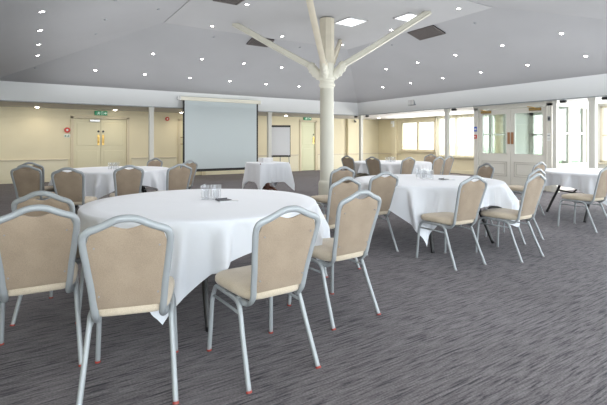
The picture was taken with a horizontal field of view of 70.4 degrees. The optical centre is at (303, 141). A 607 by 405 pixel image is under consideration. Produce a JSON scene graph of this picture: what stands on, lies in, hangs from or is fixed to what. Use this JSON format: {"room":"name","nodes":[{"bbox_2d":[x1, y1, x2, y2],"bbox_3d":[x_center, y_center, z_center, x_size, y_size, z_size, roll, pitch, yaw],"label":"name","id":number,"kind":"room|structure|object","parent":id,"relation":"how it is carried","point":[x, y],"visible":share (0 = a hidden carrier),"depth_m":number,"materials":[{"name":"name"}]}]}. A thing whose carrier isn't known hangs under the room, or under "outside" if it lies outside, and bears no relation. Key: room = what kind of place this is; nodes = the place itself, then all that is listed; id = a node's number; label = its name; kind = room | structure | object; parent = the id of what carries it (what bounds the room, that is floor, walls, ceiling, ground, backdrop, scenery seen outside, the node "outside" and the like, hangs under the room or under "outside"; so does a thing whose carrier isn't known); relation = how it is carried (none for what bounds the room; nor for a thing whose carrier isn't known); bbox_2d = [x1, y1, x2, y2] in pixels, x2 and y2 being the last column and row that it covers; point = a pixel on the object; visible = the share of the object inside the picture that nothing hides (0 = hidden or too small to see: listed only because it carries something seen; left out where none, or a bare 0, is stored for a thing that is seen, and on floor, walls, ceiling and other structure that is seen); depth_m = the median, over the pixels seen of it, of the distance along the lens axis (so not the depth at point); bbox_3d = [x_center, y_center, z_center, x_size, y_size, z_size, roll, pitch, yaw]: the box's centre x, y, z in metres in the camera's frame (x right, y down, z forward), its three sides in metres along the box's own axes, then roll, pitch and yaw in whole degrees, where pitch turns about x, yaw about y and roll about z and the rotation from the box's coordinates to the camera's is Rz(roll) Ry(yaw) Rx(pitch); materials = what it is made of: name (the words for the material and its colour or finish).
{"room":"community hall","nodes":[
{"label":"community hall","id":0,"kind":"room"},
{"bbox_2d":[0,106,377,174],"bbox_3d":[-3.768,0.085,16.002,17.640,2.330,0.140,0,0,-33],"label":"wall","id":1,"kind":"structure","parent":0,"point":[26,133],"depth_m":14.58,"materials":[{"name":"beige paint"}]},
{"bbox_2d":[70,115,128,167],"bbox_3d":[-6.632,0.210,14.077,1.754,2.080,0.228,0,0,-33],"label":"door","id":2,"kind":"structure","parent":1,"relation":"in","point":[95,141],"depth_m":14.07,"materials":[{"name":"beige paint"}]},
{"bbox_2d":[94,111,106,115],"bbox_3d":[-6.623,-0.925,14.063,0.380,0.140,0.051,0,0,-33],"label":"exit sign","id":3,"kind":"object","parent":1,"relation":"attached to","point":[95,112],"visible":1,"depth_m":14.04,"materials":[{"name":"green plastic"}]},
{"bbox_2d":[0,166,341,183],"bbox_3d":[-3.781,1.180,15.892,17.500,0.140,0.030,0,0,-33],"label":"baseboard","id":4,"kind":"structure","parent":1,"relation":"attached to","point":[2,181],"depth_m":16.24,"materials":[{"name":"beige paint"}]},
{"bbox_2d":[0,153,377,160],"bbox_3d":[-3.742,0.565,15.831,17.500,0.040,0.175,0,0,-33],"label":"trim","id":5,"kind":"structure","parent":1,"relation":"attached to","point":[346,153],"depth_m":14.66,"materials":[{"name":"beige paint"}]},
{"bbox_2d":[0,154,378,178],"bbox_3d":[-3.786,0.848,15.900,17.500,0.525,0.012,0,0,-33],"label":"trim","id":6,"kind":"structure","parent":1,"relation":"attached to","point":[50,166],"depth_m":14.64,"materials":[{"name":"beige"}]},
{"bbox_2d":[178,118,203,174],"bbox_3d":[-4.120,0.210,15.716,0.954,2.080,0.163,0,0,-33],"label":"door","id":7,"kind":"structure","parent":1,"relation":"in","point":[180,120],"depth_m":15.47,"materials":[{"name":"beige paint"}]},
{"bbox_2d":[299,120,316,170],"bbox_3d":[0.189,0.165,18.464,0.894,2.170,0.159,0,0,-33],"label":"door","id":8,"kind":"structure","parent":1,"relation":"in","point":[307,128],"depth_m":18.45,"materials":[{"name":"beige paint"}]},
{"bbox_2d":[0,169,606,404],"bbox_3d":[0.845,1.300,8.631,17.900,0.100,17.650,0,0,-33],"label":"floor","id":9,"kind":"structure","parent":0,"point":[503,331],"depth_m":2.79,"materials":[{"name":"grey carpet"}]},
{"bbox_2d":[10,165,54,204],"bbox_3d":[-3.961,0.792,6.334,0.455,0.927,0.610,0,0,-10],"label":"banquet chair","id":10,"kind":"object","parent":9,"relation":"on","point":[25,181],"visible":0.62,"depth_m":6.10,"materials":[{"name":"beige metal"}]},
{"bbox_2d":[17,162,54,191],"bbox_3d":[-4.441,0.792,7.184,0.455,0.927,0.610,0,0,-10],"label":"banquet chair","id":11,"kind":"object","parent":9,"relation":"on","point":[44,188],"visible":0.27,"depth_m":6.97,"materials":[{"name":"silver metal"}]},
{"bbox_2d":[0,204,82,366],"bbox_3d":[-1.535,0.792,2.497,0.455,0.927,0.610,0,0,-29],"label":"banquet chair","id":12,"kind":"object","parent":9,"relation":"on","point":[38,254],"visible":0.99,"depth_m":2.30,"materials":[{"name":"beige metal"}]},
{"bbox_2d":[10,191,83,325],"bbox_3d":[-1.781,0.792,3.166,0.455,0.927,0.610,0,0,-5],"label":"banquet chair","id":13,"kind":"object","parent":9,"relation":"on","point":[56,201],"visible":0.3,"depth_m":2.90,"materials":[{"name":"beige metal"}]},
{"bbox_2d":[51,167,96,204],"bbox_3d":[-3.063,0.792,5.785,0.455,0.927,0.610,0,0,-8],"label":"banquet chair","id":14,"kind":"object","parent":9,"relation":"on","point":[70,185],"visible":0.66,"depth_m":5.55,"materials":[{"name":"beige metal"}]},
{"bbox_2d":[75,185,146,211],"bbox_3d":[-3.400,0.879,7.750,1.820,0.758,1.820,0,0,-20],"label":"round table","id":15,"kind":"object","parent":9,"relation":"on","point":[143,187],"visible":0.13,"depth_m":7.51,"materials":[{"name":"black metal"}]},
{"bbox_2d":[48,166,167,207],"bbox_3d":[-3.414,0.830,7.740,2.018,0.670,2.030,0,0,-43],"label":"tablecloth","id":16,"kind":"object","parent":15,"relation":"on","point":[99,181],"visible":0.49,"depth_m":7.12,"materials":[{"name":"white fabric"}]},
{"bbox_2d":[110,165,143,196],"bbox_3d":[-2.599,0.792,6.306,0.455,0.927,0.610,0,0,-30],"label":"banquet chair","id":17,"kind":"object","parent":9,"relation":"on","point":[126,181],"visible":0.61,"depth_m":6.09,"materials":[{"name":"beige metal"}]},
{"bbox_2d":[76,214,178,404],"bbox_3d":[-0.879,0.792,2.217,0.455,0.927,0.610,0,0,-16],"label":"banquet chair","id":18,"kind":"object","parent":9,"relation":"on","point":[126,271],"visible":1,"depth_m":2.00,"materials":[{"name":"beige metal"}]},
{"bbox_2d":[148,107,153,160],"bbox_3d":[-4.505,0.110,12.710,0.170,2.280,0.170,0,0,-33],"label":"pillar","id":19,"kind":"structure","parent":9,"relation":"on","point":[150,109],"depth_m":12.65,"materials":[{"name":"white paint"}]},
{"bbox_2d":[141,158,162,192],"bbox_3d":[-3.100,0.792,8.405,0.455,0.927,0.610,0,0,25],"label":"banquet chair","id":20,"kind":"object","parent":9,"relation":"on","point":[159,163],"visible":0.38,"depth_m":8.60,"materials":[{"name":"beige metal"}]},
{"bbox_2d":[163,164,191,190],"bbox_3d":[-2.022,0.792,6.593,0.455,0.927,0.610,0,0,-43],"label":"banquet chair","id":21,"kind":"object","parent":9,"relation":"on","point":[176,178],"visible":0.52,"depth_m":6.40,"materials":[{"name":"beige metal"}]},
{"bbox_2d":[180,160,197,188],"bbox_3d":[-2.271,0.792,7.846,0.610,0.927,0.455,0,0,32],"label":"banquet chair","id":22,"kind":"object","parent":9,"relation":"on","point":[194,165],"visible":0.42,"depth_m":7.81,"materials":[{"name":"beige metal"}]},
{"bbox_2d":[202,277,209,331],"bbox_3d":[-0.830,0.879,3.600,1.820,0.758,1.820,0,0,36],"label":"round table","id":23,"kind":"object","parent":9,"relation":"on","point":[205,293],"visible":0.04,"depth_m":2.88,"materials":[{"name":"black metal"}]},
{"bbox_2d":[77,189,329,324],"bbox_3d":[-0.846,0.814,3.549,1.998,0.638,1.985,0,0,-37],"label":"tablecloth","id":24,"kind":"object","parent":23,"relation":"on","point":[209,234],"visible":0.71,"depth_m":2.89,"materials":[{"name":"white fabric"}]},
{"bbox_2d":[220,199,237,201],"bbox_3d":[-0.620,0.491,3.580,0.150,0.006,0.100,0,0,-10],"label":"notepad","id":25,"kind":"object","parent":24,"relation":"on","point":[234,200],"visible":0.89,"depth_m":3.54,"materials":[{"name":"white paper"}]},
{"bbox_2d":[215,198,231,200],"bbox_3d":[-0.667,0.482,3.585,0.110,0.012,0.080,0,0,-39],"label":"card","id":26,"kind":"object","parent":25,"relation":"on","point":[217,199],"visible":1,"depth_m":3.59,"materials":[{"name":"grey"}]},
{"bbox_2d":[207,205,320,393],"bbox_3d":[-0.227,0.792,2.452,0.455,0.927,0.610,0,0,-34],"label":"banquet chair","id":27,"kind":"object","parent":9,"relation":"on","point":[282,248],"visible":1,"depth_m":2.27,"materials":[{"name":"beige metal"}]},
{"bbox_2d":[266,112,271,157],"bbox_3d":[-1.182,0.110,14.827,0.170,2.280,0.170,0,0,-33],"label":"pillar","id":28,"kind":"structure","parent":9,"relation":"on","point":[269,114],"depth_m":14.78,"materials":[{"name":"white paint"}]},
{"bbox_2d":[260,163,277,190],"bbox_3d":[-0.860,0.877,10.300,0.780,0.754,0.780,0,0,-33],"label":"pedestal table","id":29,"kind":"object","parent":9,"relation":"on","point":[267,186],"visible":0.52,"depth_m":10.25,"materials":[{"name":"brown wood"}]},
{"bbox_2d":[242,161,294,190],"bbox_3d":[-0.854,0.826,10.305,0.955,0.661,0.986,0,0,-33],"label":"tablecloth","id":30,"kind":"object","parent":29,"relation":"on","point":[273,172],"visible":0.98,"depth_m":10.00,"materials":[{"name":"white fabric"}]},
{"bbox_2d":[258,157,272,161],"bbox_3d":[-0.910,0.441,10.293,0.308,0.106,0.200,0,0,-44],"label":"napkin stack","id":31,"kind":"object","parent":30,"relation":"on","point":[267,159],"visible":0.96,"depth_m":10.21,"materials":[{"name":"white paper"}]},
{"bbox_2d":[272,125,290,162],"bbox_3d":[-0.834,0.337,15.499,0.726,1.833,0.564,0,0,-5],"label":"flip chart","id":32,"kind":"object","parent":9,"relation":"on","point":[280,133],"visible":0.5,"depth_m":15.31,"materials":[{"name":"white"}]},
{"bbox_2d":[232,0,431,204],"bbox_3d":[0.467,-0.637,8.573,2.882,3.774,2.882,0,0,-33],"label":"column","id":33,"kind":"structure","parent":9,"relation":"on","point":[324,38],"depth_m":8.45,"materials":[{"name":"paint"}]},
{"bbox_2d":[311,166,354,214],"bbox_3d":[0.384,0.792,5.981,0.455,0.927,0.610,0,0,-32],"label":"banquet chair","id":34,"kind":"object","parent":9,"relation":"on","point":[336,175],"visible":0.36,"depth_m":5.78,"materials":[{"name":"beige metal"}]},
{"bbox_2d":[287,190,380,330],"bbox_3d":[0.234,0.792,3.168,0.455,0.927,0.610,0,0,-36],"label":"banquet chair","id":35,"kind":"object","parent":9,"relation":"on","point":[356,219],"visible":0.92,"depth_m":2.98,"materials":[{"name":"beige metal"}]},
{"bbox_2d":[324,176,360,277],"bbox_3d":[0.234,0.792,4.267,0.455,0.927,0.610,0,0,-38],"label":"banquet chair","id":36,"kind":"object","parent":9,"relation":"on","point":[338,191],"visible":0.48,"depth_m":4.03,"materials":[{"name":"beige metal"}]},
{"bbox_2d":[341,155,367,178],"bbox_3d":[1.242,0.792,10.303,0.610,0.927,0.455,0,0,-40],"label":"banquet chair","id":37,"kind":"object","parent":9,"relation":"on","point":[349,162],"visible":0.53,"depth_m":10.12,"materials":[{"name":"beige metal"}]},
{"bbox_2d":[358,115,363,160],"bbox_3d":[2.266,0.110,16.953,0.160,2.280,0.160,0,0,-33],"label":"pillar","id":38,"kind":"structure","parent":9,"relation":"on","point":[362,116],"depth_m":16.92,"materials":[{"name":"white paint"}]},
{"bbox_2d":[365,157,380,175],"bbox_3d":[1.716,0.792,9.609,0.610,0.927,0.455,0,0,-42],"label":"banquet chair","id":39,"kind":"object","parent":9,"relation":"on","point":[373,166],"visible":0.53,"depth_m":9.44,"materials":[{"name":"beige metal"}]},
{"bbox_2d":[366,171,398,255],"bbox_3d":[0.769,0.792,4.989,0.455,0.927,0.610,0,0,-28],"label":"banquet chair","id":40,"kind":"object","parent":9,"relation":"on","point":[384,187],"visible":0.58,"depth_m":4.80,"materials":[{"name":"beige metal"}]},
{"bbox_2d":[400,157,414,173],"bbox_3d":[2.114,0.792,9.451,0.455,0.927,0.610,0,0,-32],"label":"banquet chair","id":41,"kind":"object","parent":9,"relation":"on","point":[407,166],"visible":0.38,"depth_m":9.23,"materials":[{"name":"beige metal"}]},
{"bbox_2d":[424,154,436,173],"bbox_3d":[3.126,0.792,11.164,0.610,0.927,0.455,0,0,-35],"label":"banquet chair","id":42,"kind":"object","parent":9,"relation":"on","point":[428,158],"visible":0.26,"depth_m":11.29,"materials":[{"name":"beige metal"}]},
{"bbox_2d":[431,157,444,174],"bbox_3d":[2.804,0.792,9.637,0.455,0.927,0.610,0,0,-38],"label":"banquet chair","id":43,"kind":"object","parent":9,"relation":"on","point":[437,165],"visible":0.48,"depth_m":9.43,"materials":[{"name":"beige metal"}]},
{"bbox_2d":[444,109,449,158],"bbox_3d":[4.458,0.110,13.345,0.150,2.280,0.150,0,0,-33],"label":"pillar","id":44,"kind":"structure","parent":9,"relation":"on","point":[447,111],"depth_m":13.30,"materials":[{"name":"white paint"}]},
{"bbox_2d":[440,156,453,174],"bbox_3d":[3.241,0.792,10.276,0.455,0.927,0.610,0,0,-42],"label":"banquet chair","id":45,"kind":"object","parent":9,"relation":"on","point":[448,162],"visible":0.59,"depth_m":10.08,"materials":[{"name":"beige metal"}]},
{"bbox_2d":[415,175,487,270],"bbox_3d":[1.540,0.792,4.457,0.455,0.927,0.610,0,0,-29],"label":"banquet chair","id":46,"kind":"object","parent":9,"relation":"on","point":[470,194],"visible":1,"depth_m":4.29,"materials":[{"name":"silver painted metal"},{"name":"beige fabric upholstery"}]},
{"bbox_2d":[429,209,494,252],"bbox_3d":[1.600,0.879,5.600,1.820,0.758,1.820,0,0,-28],"label":"round table","id":47,"kind":"object","parent":9,"relation":"on","point":[483,220],"visible":0.14,"depth_m":5.28,"materials":[{"name":"black metal"}]},
{"bbox_2d":[355,174,519,244],"bbox_3d":[1.566,0.822,5.565,1.998,0.654,1.925,0,0,-25],"label":"tablecloth","id":48,"kind":"object","parent":47,"relation":"on","point":[413,197],"visible":0.7,"depth_m":4.80,"materials":[{"name":"white fabric"}]},
{"bbox_2d":[460,163,494,225],"bbox_3d":[2.548,0.792,6.571,0.610,0.927,0.455,0,0,-12],"label":"banquet chair","id":49,"kind":"object","parent":9,"relation":"on","point":[482,171],"visible":0.31,"depth_m":6.56,"materials":[{"name":"silver painted metal"},{"name":"beige fabric upholstery"}]},
{"bbox_2d":[475,173,545,263],"bbox_3d":[2.286,0.792,4.731,0.455,0.927,0.610,0,0,-35],"label":"banquet chair","id":50,"kind":"object","parent":9,"relation":"on","point":[533,189],"visible":0.99,"depth_m":4.58,"materials":[{"name":"silver painted metal"},{"name":"beige fabric upholstery"}]},
{"bbox_2d":[473,101,552,191],"bbox_3d":[5.601,0.110,11.643,0.221,2.280,2.240,0,0,-33],"label":"door","id":51,"kind":"structure","parent":9,"relation":"on","point":[512,168],"depth_m":11.60,"materials":[{"name":"white wood"}]},
{"bbox_2d":[547,133,550,140],"bbox_3d":[6.131,-0.110,10.747,0.009,0.200,0.090,0,0,-33],"label":"notice","id":52,"kind":"object","parent":51,"relation":"attached to","point":[548,134],"visible":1,"depth_m":10.74,"materials":[{"name":"white plastic"}]},
{"bbox_2d":[484,168,545,244],"bbox_3d":[2.727,0.792,5.527,0.455,0.927,0.610,0,0,-34],"label":"banquet chair","id":53,"kind":"object","parent":9,"relation":"on","point":[542,172],"visible":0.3,"depth_m":5.39,"materials":[{"name":"silver painted metal"},{"name":"beige fabric upholstery"}]},
{"bbox_2d":[508,161,545,215],"bbox_3d":[3.747,0.792,7.317,0.455,0.927,0.610,0,0,-34],"label":"banquet chair","id":54,"kind":"object","parent":9,"relation":"on","point":[517,189],"visible":0.41,"depth_m":7.20,"materials":[{"name":"silver painted metal"},{"name":"beige fabric upholstery"}]},
{"bbox_2d":[551,100,559,191],"bbox_3d":[6.209,0.110,10.596,0.140,2.280,0.140,0,0,-33],"label":"pillar","id":55,"kind":"structure","parent":9,"relation":"on","point":[555,102],"depth_m":10.55,"materials":[{"name":"white paint"}]},
{"bbox_2d":[546,185,590,222],"bbox_3d":[4.950,0.879,7.150,1.820,0.758,1.820,0,0,-1],"label":"round table","id":56,"kind":"object","parent":9,"relation":"on","point":[559,186],"visible":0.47,"depth_m":7.45,"materials":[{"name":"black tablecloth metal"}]},
{"bbox_2d":[544,168,606,204],"bbox_3d":[4.952,0.810,7.151,2.023,0.631,2.084,0,0,-20],"label":"tablecloth","id":57,"kind":"object","parent":56,"relation":"on","point":[584,180],"visible":0.63,"depth_m":6.68,"materials":[{"name":"white fabric"}]},
{"bbox_2d":[557,166,606,232],"bbox_3d":[4.063,0.792,6.165,0.455,0.927,0.610,0,0,-29],"label":"banquet chair","id":58,"kind":"object","parent":9,"relation":"on","point":[600,192],"visible":1,"depth_m":6.02,"materials":[{"name":"silver painted metal"},{"name":"beige upholstery fabric"}]},
{"bbox_2d":[588,97,598,167],"bbox_3d":[6.661,0.110,9.887,0.180,2.280,0.180,0,0,-33],"label":"pillar","id":59,"kind":"structure","parent":9,"relation":"on","point":[593,101],"depth_m":9.84,"materials":[{"name":"white paint"}]},
{"bbox_3d":[2.150,0.879,10.500,1.820,0.758,1.820,0,0,-10],"label":"round table","id":60,"kind":"object","parent":9,"relation":"on","visible":0},
{"bbox_2d":[354,160,431,174],"bbox_3d":[2.134,0.830,10.489,2.020,0.670,1.996,0,0,-44],"label":"tablecloth","id":61,"kind":"object","parent":60,"relation":"on","point":[393,166],"visible":0.57,"depth_m":9.77,"materials":[{"name":"white fabric"}]},
{"bbox_2d":[0,0,606,102],"bbox_3d":[0.406,-2.010,8.529,11.350,1.060,11.650,0,0,-33],"label":"ceiling","id":62,"kind":"structure","parent":0,"point":[179,34],"depth_m":9.50,"materials":[{"name":"paint"}]},
{"bbox_2d":[213,0,243,4],"bbox_3d":[-1.262,-2.453,7.378,0.450,0.040,0.450,0,0,-33],"label":"ceiling vent","id":63,"kind":"object","parent":62,"relation":"in","point":[233,2],"visible":1,"depth_m":7.49,"materials":[{"name":"grey metal"}]},
{"bbox_2d":[216,0,240,3],"bbox_3d":[-1.262,-2.441,7.378,0.353,0.012,0.390,0,0,-33],"label":"grille","id":64,"kind":"object","parent":63,"relation":"attached to","point":[222,1],"depth_m":7.48,"materials":[{"name":"grey metal"}]},
{"bbox_2d":[246,38,273,46],"bbox_3d":[-1.042,-2.406,10.383,0.560,0.137,0.377,0,0,-33],"label":"ceiling vent","id":65,"kind":"object","parent":62,"relation":"in","point":[252,41],"visible":0.62,"depth_m":10.37,"materials":[{"name":"grey metal"}]},
{"bbox_2d":[249,39,265,46],"bbox_3d":[-1.040,-2.394,10.380,0.451,0.012,0.320,0,-15,-33],"label":"grille","id":66,"kind":"object","parent":65,"relation":"attached to","point":[254,42],"depth_m":10.41,"materials":[{"name":"grey metal"}]},
{"bbox_2d":[334,17,367,26],"bbox_3d":[0.966,-2.453,8.832,0.480,0.020,0.500,0,0,-33],"label":"recessed light","id":67,"kind":"object","parent":62,"relation":"in","point":[349,21],"visible":0.96,"depth_m":8.80,"materials":[{"name":"white plastic"}]},
{"bbox_2d":[338,18,364,25],"bbox_3d":[0.966,-2.458,8.832,0.440,0.006,0.460,0,0,-33],"label":"diffuser","id":68,"kind":"object","parent":67,"relation":"attached to","point":[347,21],"depth_m":8.80,"materials":[{"name":"white plastic"}]},
{"bbox_2d":[393,13,417,21],"bbox_3d":[2.080,-2.453,8.498,0.420,0.020,0.420,0,0,-33],"label":"recessed light","id":69,"kind":"object","parent":62,"relation":"in","point":[406,17],"visible":0.7,"depth_m":8.48,"materials":[{"name":"white plastic"}]},
{"bbox_2d":[397,14,414,20],"bbox_3d":[2.080,-2.458,8.498,0.380,0.006,0.380,0,0,-33],"label":"diffuser","id":70,"kind":"object","parent":69,"relation":"attached to","point":[405,17],"depth_m":8.49,"materials":[{"name":"white plastic"}]},
{"bbox_2d":[408,25,445,39],"bbox_3d":[2.714,-2.405,9.507,0.414,0.156,0.720,0,0,-33],"label":"ceiling vent","id":71,"kind":"object","parent":62,"relation":"in","point":[431,31],"visible":1,"depth_m":9.46,"materials":[{"name":"grey metal"}]},
{"bbox_2d":[410,27,441,38],"bbox_3d":[2.711,-2.394,9.505,0.326,0.012,0.660,19,-10,-31],"label":"grille","id":72,"kind":"object","parent":71,"relation":"attached to","point":[426,32],"depth_m":9.48,"materials":[{"name":"grey metal"}]},
{"bbox_2d":[0,97,606,119],"bbox_3d":[0.845,-1.080,8.631,17.700,0.100,17.450,0,0,-33],"label":"ceiling","id":73,"kind":"structure","parent":0,"point":[467,110],"depth_m":14.29,"materials":[{"name":"grey paint"}]},
{"bbox_2d":[0,74,606,114],"bbox_3d":[0.406,-1.255,8.529,12.170,0.450,12.470,0,0,-33],"label":"beam","id":74,"kind":"structure","parent":0,"point":[592,85],"depth_m":11.97,"materials":[{"name":"white paint"}]},
{"bbox_2d":[177,96,260,171],"bbox_3d":[-2.583,-0.219,13.532,2.745,2.272,0.130,0,0,-33],"label":"projection screen","id":75,"kind":"object","parent":74,"relation":"attached to","point":[219,134],"visible":0.87,"depth_m":13.49,"materials":[{"name":"white fabric"}]},
{"bbox_2d":[0,95,606,115],"bbox_3d":[0.411,-1.019,8.550,11.880,0.022,12.180,0,0,-33],"label":"trim","id":76,"kind":"structure","parent":74,"relation":"attached to","point":[603,95],"depth_m":12.06,"materials":[{"name":"grey"}]},
{"bbox_2d":[408,99,415,105],"bbox_3d":[3.624,-1.330,14.285,0.156,0.260,0.260,0,0,-33],"label":"wall speaker","id":77,"kind":"object","parent":74,"relation":"attached to","point":[410,102],"visible":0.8,"depth_m":14.22,"materials":[{"name":"grey plastic"}]},
{"bbox_2d":[408,99,413,104],"bbox_3d":[3.561,-1.330,14.244,0.006,0.220,0.230,0,0,-33],"label":"speaker grille","id":78,"kind":"object","parent":77,"relation":"attached to","point":[410,102],"depth_m":14.22,"materials":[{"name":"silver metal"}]},
{"bbox_2d":[346,119,396,160],"bbox_3d":[3.101,0.110,19.680,2.316,2.280,0.431,0,0,-1],"label":"wall pier","id":79,"kind":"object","parent":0,"point":[351,126],"visible":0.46,"depth_m":19.54,"materials":[{"name":"beige paint"}]},
{"bbox_2d":[378,114,502,170],"bbox_3d":[5.673,0.085,17.469,0.140,2.330,7.530,0,0,-33],"label":"wall","id":80,"kind":"structure","parent":0,"point":[384,126],"depth_m":18.82,"materials":[{"name":"beige paint"}]},
{"bbox_2d":[399,120,434,151],"bbox_3d":[4.911,-0.210,18.543,0.190,1.320,1.980,0,0,-33],"label":"window","id":81,"kind":"structure","parent":80,"relation":"in","point":[417,122],"depth_m":18.55,"materials":[{"name":"beige paint"}]},
{"bbox_2d":[441,169,473,174],"bbox_3d":[8.118,1.180,12.529,0.720,0.140,16.016,0,0,-27],"label":"baseboard","id":82,"kind":"structure","parent":80,"relation":"attached to","point":[451,171],"depth_m":16.57,"materials":[{"name":"beige paint"}]},
{"bbox_2d":[435,114,495,158],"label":"window","id":83,"kind":"structure","parent":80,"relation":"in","point":[461,126],"depth_m":16.49,"materials":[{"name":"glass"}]},
{"bbox_2d":[520,108,606,159],"bbox_3d":[7.912,0.110,13.115,1.040,2.280,2.360,0,0,-33],"label":"wall","id":84,"kind":"structure","parent":0,"point":[524,117],"depth_m":13.89,"materials":[{"name":"white paint"}]},
{"bbox_2d":[484,109,519,153],"bbox_3d":[5.992,0.110,13.244,2.160,2.280,0.140,0,0,-33],"label":"window","id":85,"kind":"structure","parent":84,"relation":"in","point":[490,134],"depth_m":13.37,"materials":[{"name":"white"}]},
{"bbox_2d":[529,108,579,163],"bbox_3d":[8.014,0.110,13.180,0.080,2.280,2.220,0,0,-33],"label":"window","id":86,"kind":"structure","parent":84,"relation":"in","point":[562,111],"depth_m":13.28,"materials":[{"name":"white wood"}]},
{"bbox_2d":[558,101,588,189],"bbox_3d":[7.218,0.110,11.321,2.160,2.280,0.140,0,0,-33],"label":"window","id":87,"kind":"structure","parent":84,"relation":"in","point":[584,107],"depth_m":11.38,"materials":[{"name":"white"}]},
{"bbox_2d":[598,104,606,167],"bbox_3d":[10.144,0.085,8.775,0.140,2.330,7.500,0,0,-33],"label":"wall","id":88,"kind":"structure","parent":0,"point":[599,105],"depth_m":11.81,"materials":[{"name":"white paint"}]},
{"bbox_2d":[598,106,606,164],"bbox_3d":[8.577,-0.175,11.114,0.190,1.590,1.710,0,0,-33],"label":"window","id":89,"kind":"structure","parent":88,"relation":"in","point":[602,134],"depth_m":11.77,"materials":[{"name":"beige paint"}]},
{"label":"outside","id":90,"kind":"structure","parent":0,"visible":0},
{"bbox_3d":[5.747,1.435,9.590,60.000,0.130,70.000,0,0,-33],"label":"ground","id":91,"kind":"structure","parent":90,"visible":0},
{"bbox_2d":[404,143,433,149],"bbox_3d":[3.025,0.735,32.755,0.300,1.270,28.000,0,0,-33],"label":"wall","id":92,"kind":"structure","parent":91,"relation":"on","point":[423,146],"depth_m":26.02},
{"bbox_2d":[404,113,579,148],"bbox_3d":[13.141,-1.190,24.971,1.000,5.120,40.000,0,0,-33],"label":"facade","id":93,"kind":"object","parent":91,"relation":"on","point":[426,128],"depth_m":30.29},
{"bbox_2d":[537,143,579,163],"bbox_3d":[9.277,0.781,17.486,1.449,1.501,5.183,0,0,-33],"label":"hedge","id":94,"kind":"object","parent":91,"relation":"on","point":[575,153],"visible":0.07,"depth_m":16.04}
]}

